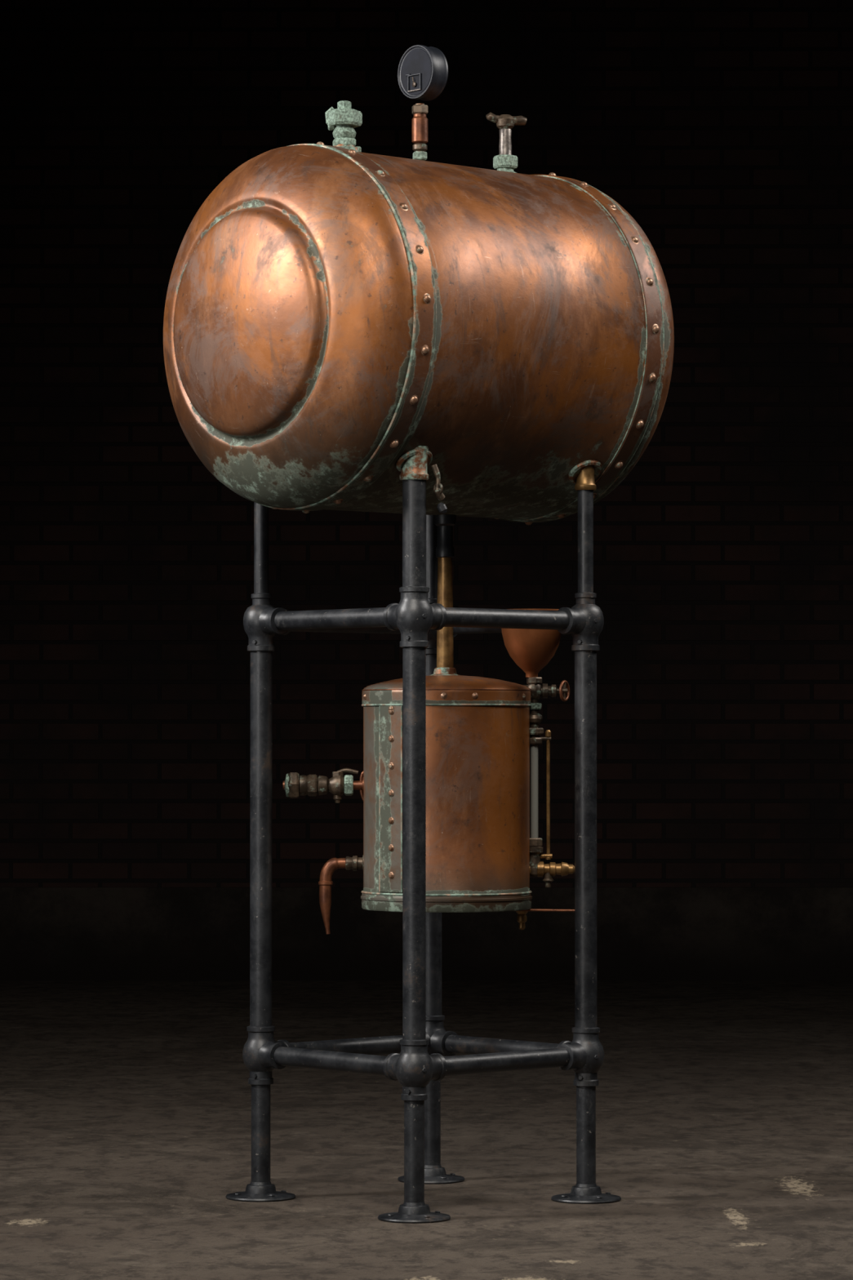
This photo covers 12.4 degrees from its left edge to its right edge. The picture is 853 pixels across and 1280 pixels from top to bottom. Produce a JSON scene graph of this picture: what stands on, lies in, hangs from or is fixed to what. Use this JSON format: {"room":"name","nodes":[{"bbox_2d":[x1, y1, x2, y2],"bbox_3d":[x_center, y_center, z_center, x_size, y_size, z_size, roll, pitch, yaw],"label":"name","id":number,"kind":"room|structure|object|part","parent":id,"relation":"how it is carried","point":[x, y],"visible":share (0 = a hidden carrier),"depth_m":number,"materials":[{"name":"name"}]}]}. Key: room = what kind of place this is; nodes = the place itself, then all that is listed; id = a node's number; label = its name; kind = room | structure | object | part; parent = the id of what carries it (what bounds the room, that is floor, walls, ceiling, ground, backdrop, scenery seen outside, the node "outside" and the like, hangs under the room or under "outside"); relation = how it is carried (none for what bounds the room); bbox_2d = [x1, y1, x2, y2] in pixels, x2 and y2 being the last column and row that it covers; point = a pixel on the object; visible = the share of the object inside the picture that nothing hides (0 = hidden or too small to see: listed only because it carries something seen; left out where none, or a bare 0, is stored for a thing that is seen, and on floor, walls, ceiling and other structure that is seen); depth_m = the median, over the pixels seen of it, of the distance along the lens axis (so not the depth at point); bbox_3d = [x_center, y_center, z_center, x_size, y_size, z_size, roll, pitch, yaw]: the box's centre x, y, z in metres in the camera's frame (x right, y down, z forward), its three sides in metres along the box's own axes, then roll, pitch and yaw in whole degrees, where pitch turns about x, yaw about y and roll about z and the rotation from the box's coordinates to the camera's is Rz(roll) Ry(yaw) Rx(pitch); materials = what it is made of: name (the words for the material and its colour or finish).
{"room":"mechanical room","nodes":[
{"label":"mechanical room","id":0,"kind":"room"},
{"bbox_2d":[0,0,852,887],"bbox_3d":[0.000,-1.679,15.312,22.000,6.000,0.200,0,-1,0],"label":"wall","id":1,"kind":"structure","parent":0,"point":[723,558],"depth_m":15.19,"materials":[{"name":"brick"}]},
{"bbox_2d":[0,887,852,981],"bbox_3d":[0.000,1.137,15.127,22.000,0.360,0.030,0,-1,0],"label":"baseboard","id":2,"kind":"structure","parent":1,"relation":"attached to","point":[47,934],"depth_m":15.11,"materials":[{"name":"concrete"}]},
{"bbox_2d":[0,981,852,1279],"bbox_3d":[0.000,1.202,6.488,22.000,0.200,17.700,0,-1,0],"label":"floor","id":3,"kind":"structure","parent":0,"point":[724,1109],"depth_m":9.21,"materials":[{"name":"concrete"}]},
{"bbox_2d":[163,44,674,1223],"bbox_3d":[-0.034,-0.041,7.977,0.950,2.360,0.740,1,-2,-42],"label":"boiler","id":4,"kind":"object","parent":3,"relation":"on","point":[346,328],"visible":1,"depth_m":7.82,"materials":[{"name":"orange metal"}]},
{"bbox_3d":[-0.339,0.998,7.992,0.040,0.243,0.040,0,-1,0],"label":"leg","id":5,"kind":"part","parent":4,"relation":"part of","materials":[{"name":"black metal"}]},
{"bbox_3d":[-0.339,-0.209,8.023,0.030,0.282,0.030,0,-1,0],"label":"leg","id":6,"kind":"part","parent":4,"relation":"part of","materials":[{"name":"black metal"}]},
{"bbox_3d":[-0.339,0.404,8.007,0.045,0.825,0.045,0,-1,0],"label":"leg","id":7,"kind":"part","parent":4,"relation":"part of","materials":[{"name":"black metal"}]},
{"bbox_3d":[-0.194,-1.058,7.883,0.020,0.034,0.012,0,-1,0],"label":"relief valve lever","id":8,"kind":"part","parent":4,"relation":"part of","materials":[{"name":"green metal"}]},
{"bbox_3d":[-0.181,-0.042,7.844,0.039,0.039,0.470,1,-2,-42],"label":"rail","id":9,"kind":"part","parent":4,"relation":"part of","materials":[{"name":"black metal"}]},
{"bbox_3d":[-0.181,0.843,7.822,0.039,0.039,0.470,1,-2,-42],"label":"rail","id":10,"kind":"part","parent":4,"relation":"part of","materials":[{"name":"black metal"}]},
{"bbox_3d":[-0.192,-1.040,7.883,0.013,0.026,0.026,0,-1,0],"label":"relief valve arm","id":11,"kind":"part","parent":4,"relation":"part of","materials":[{"name":"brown metal"}]},
{"bbox_3d":[-0.183,0.327,8.036,0.018,0.016,0.018,0,-1,0],"label":"cock stem","id":12,"kind":"part","parent":4,"relation":"part of","materials":[{"name":"brown metal"}]},
{"bbox_2d":[318,855,364,933],"bbox_3d":[-0.173,0.522,8.031,0.098,0.165,0.038,0,-1,0],"label":"pipe","id":13,"kind":"object","parent":4,"relation":"on","point":[354,863],"depth_m":8.02,"materials":[{"name":"orange metal"}]},
{"bbox_3d":[-0.164,-0.034,8.176,0.470,0.039,0.039,1,-2,-42],"label":"rail","id":14,"kind":"part","parent":4,"relation":"part of","materials":[{"name":"black metal"}]},
{"bbox_3d":[-0.164,0.851,8.154,0.470,0.039,0.039,1,-2,-42],"label":"rail","id":15,"kind":"part","parent":4,"relation":"part of","materials":[{"name":"black metal"}]},
{"bbox_3d":[-0.162,0.270,8.037,0.044,0.013,0.009,0,-1,0],"label":"cock lever","id":16,"kind":"part","parent":4,"relation":"part of","materials":[{"name":"brown metal"}]},
{"bbox_2d":[359,771,363,800],"bbox_3d":[-0.129,0.301,8.037,0.019,0.070,0.006,0,-1,0],"label":"flange","id":17,"kind":"object","parent":4,"relation":"attached to","point":[361,781],"depth_m":8.03,"materials":[{"name":"orange metal"}]},
{"bbox_3d":[-0.024,-0.353,7.677,0.072,0.051,0.069,0,-1,0],"label":"saddle plate","id":18,"kind":"part","parent":4,"relation":"part of","materials":[{"name":"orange metal"}]},
{"bbox_3d":[-0.024,-0.200,7.673,0.046,0.247,0.046,0,-1,0],"label":"leg","id":19,"kind":"part","parent":4,"relation":"part of","materials":[{"name":"black metal"}]},
{"bbox_3d":[-0.024,0.396,7.659,0.045,0.825,0.045,0,-1,0],"label":"leg","id":20,"kind":"part","parent":4,"relation":"part of","materials":[{"name":"black metal"}]},
{"bbox_3d":[-0.024,0.990,7.644,0.040,0.243,0.040,0,-1,0],"label":"leg","id":21,"kind":"part","parent":4,"relation":"part of","materials":[{"name":"black metal"}]},
{"bbox_3d":[0.010,-0.201,8.337,0.030,0.282,0.030,0,-1,0],"label":"leg","id":22,"kind":"part","parent":4,"relation":"part of","materials":[{"name":"black metal"}]},
{"bbox_3d":[0.010,1.006,8.307,0.040,0.243,0.040,0,-1,0],"label":"leg","id":23,"kind":"part","parent":4,"relation":"part of","materials":[{"name":"black metal"}]},
{"bbox_3d":[0.010,0.412,8.322,0.045,0.825,0.045,0,-1,0],"label":"leg","id":24,"kind":"part","parent":4,"relation":"part of","materials":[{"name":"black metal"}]},
{"bbox_3d":[0.023,-0.309,7.679,0.028,0.072,0.018,1,-2,-26],"label":"catch lever","id":25,"kind":"part","parent":4,"relation":"part of","materials":[{"name":"brown metal"}]},
{"bbox_3d":[0.031,-0.259,7.679,0.021,0.023,0.018,0,-1,0],"label":"catch knob","id":26,"kind":"part","parent":4,"relation":"part of","materials":[{"name":"black metal"}]},
{"bbox_3d":[0.168,-0.034,8.159,0.039,0.039,0.470,1,-2,-42],"label":"rail","id":27,"kind":"part","parent":4,"relation":"part of","materials":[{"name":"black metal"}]},
{"bbox_3d":[0.168,0.850,8.136,0.039,0.039,0.470,1,-2,-42],"label":"rail","id":28,"kind":"part","parent":4,"relation":"part of","materials":[{"name":"black metal"}]},
{"bbox_2d":[485,112,526,173],"bbox_3d":[0.167,-1.036,8.181,0.086,0.133,0.054,0,-1,0],"label":"valve","id":29,"kind":"object","parent":4,"relation":"attached to","point":[504,162],"depth_m":8.17,"materials":[{"name":"metal"}]},
{"bbox_3d":[0.150,0.842,7.805,0.470,0.039,0.039,1,-2,-42],"label":"rail","id":30,"kind":"part","parent":4,"relation":"part of","materials":[{"name":"black metal"}]},
{"bbox_3d":[0.150,-0.043,7.827,0.470,0.039,0.039,1,-2,-42],"label":"rail","id":31,"kind":"part","parent":4,"relation":"part of","materials":[{"name":"black metal"}]},
{"bbox_3d":[0.237,0.552,7.992,0.181,0.006,0.006,0,-1,15],"label":"support rod","id":32,"kind":"part","parent":4,"relation":"part of","materials":[{"name":"orange metal"}]},
{"bbox_3d":[0.250,0.318,8.033,0.012,0.266,0.012,0,-1,0],"label":"guard rod","id":33,"kind":"part","parent":4,"relation":"part of","materials":[{"name":"gold metal"}]},
{"bbox_3d":[0.252,0.470,8.029,0.104,0.032,0.032,0,-1,0],"label":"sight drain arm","id":34,"kind":"part","parent":4,"relation":"part of","materials":[{"name":"gold metal"}]},
{"bbox_3d":[0.256,0.105,8.038,0.068,0.030,0.030,0,-1,0],"label":"sight cock arm","id":35,"kind":"part","parent":4,"relation":"part of","materials":[{"name":"brown metal"}]},
{"bbox_3d":[0.325,-0.345,7.992,0.072,0.051,0.069,0,-1,0],"label":"saddle plate","id":36,"kind":"part","parent":4,"relation":"part of","materials":[{"name":"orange metal"}]},
{"bbox_3d":[0.325,-0.192,7.988,0.032,0.247,0.032,0,-1,0],"label":"leg","id":37,"kind":"part","parent":4,"relation":"part of","materials":[{"name":"black metal"}]},
{"bbox_3d":[0.325,0.404,7.973,0.045,0.825,0.045,0,-1,0],"label":"leg","id":38,"kind":"part","parent":4,"relation":"part of","materials":[{"name":"black metal"}]},
{"bbox_3d":[0.325,0.997,7.958,0.040,0.243,0.040,0,-1,0],"label":"leg","id":39,"kind":"part","parent":4,"relation":"part of","materials":[{"name":"black metal"}]}
]}

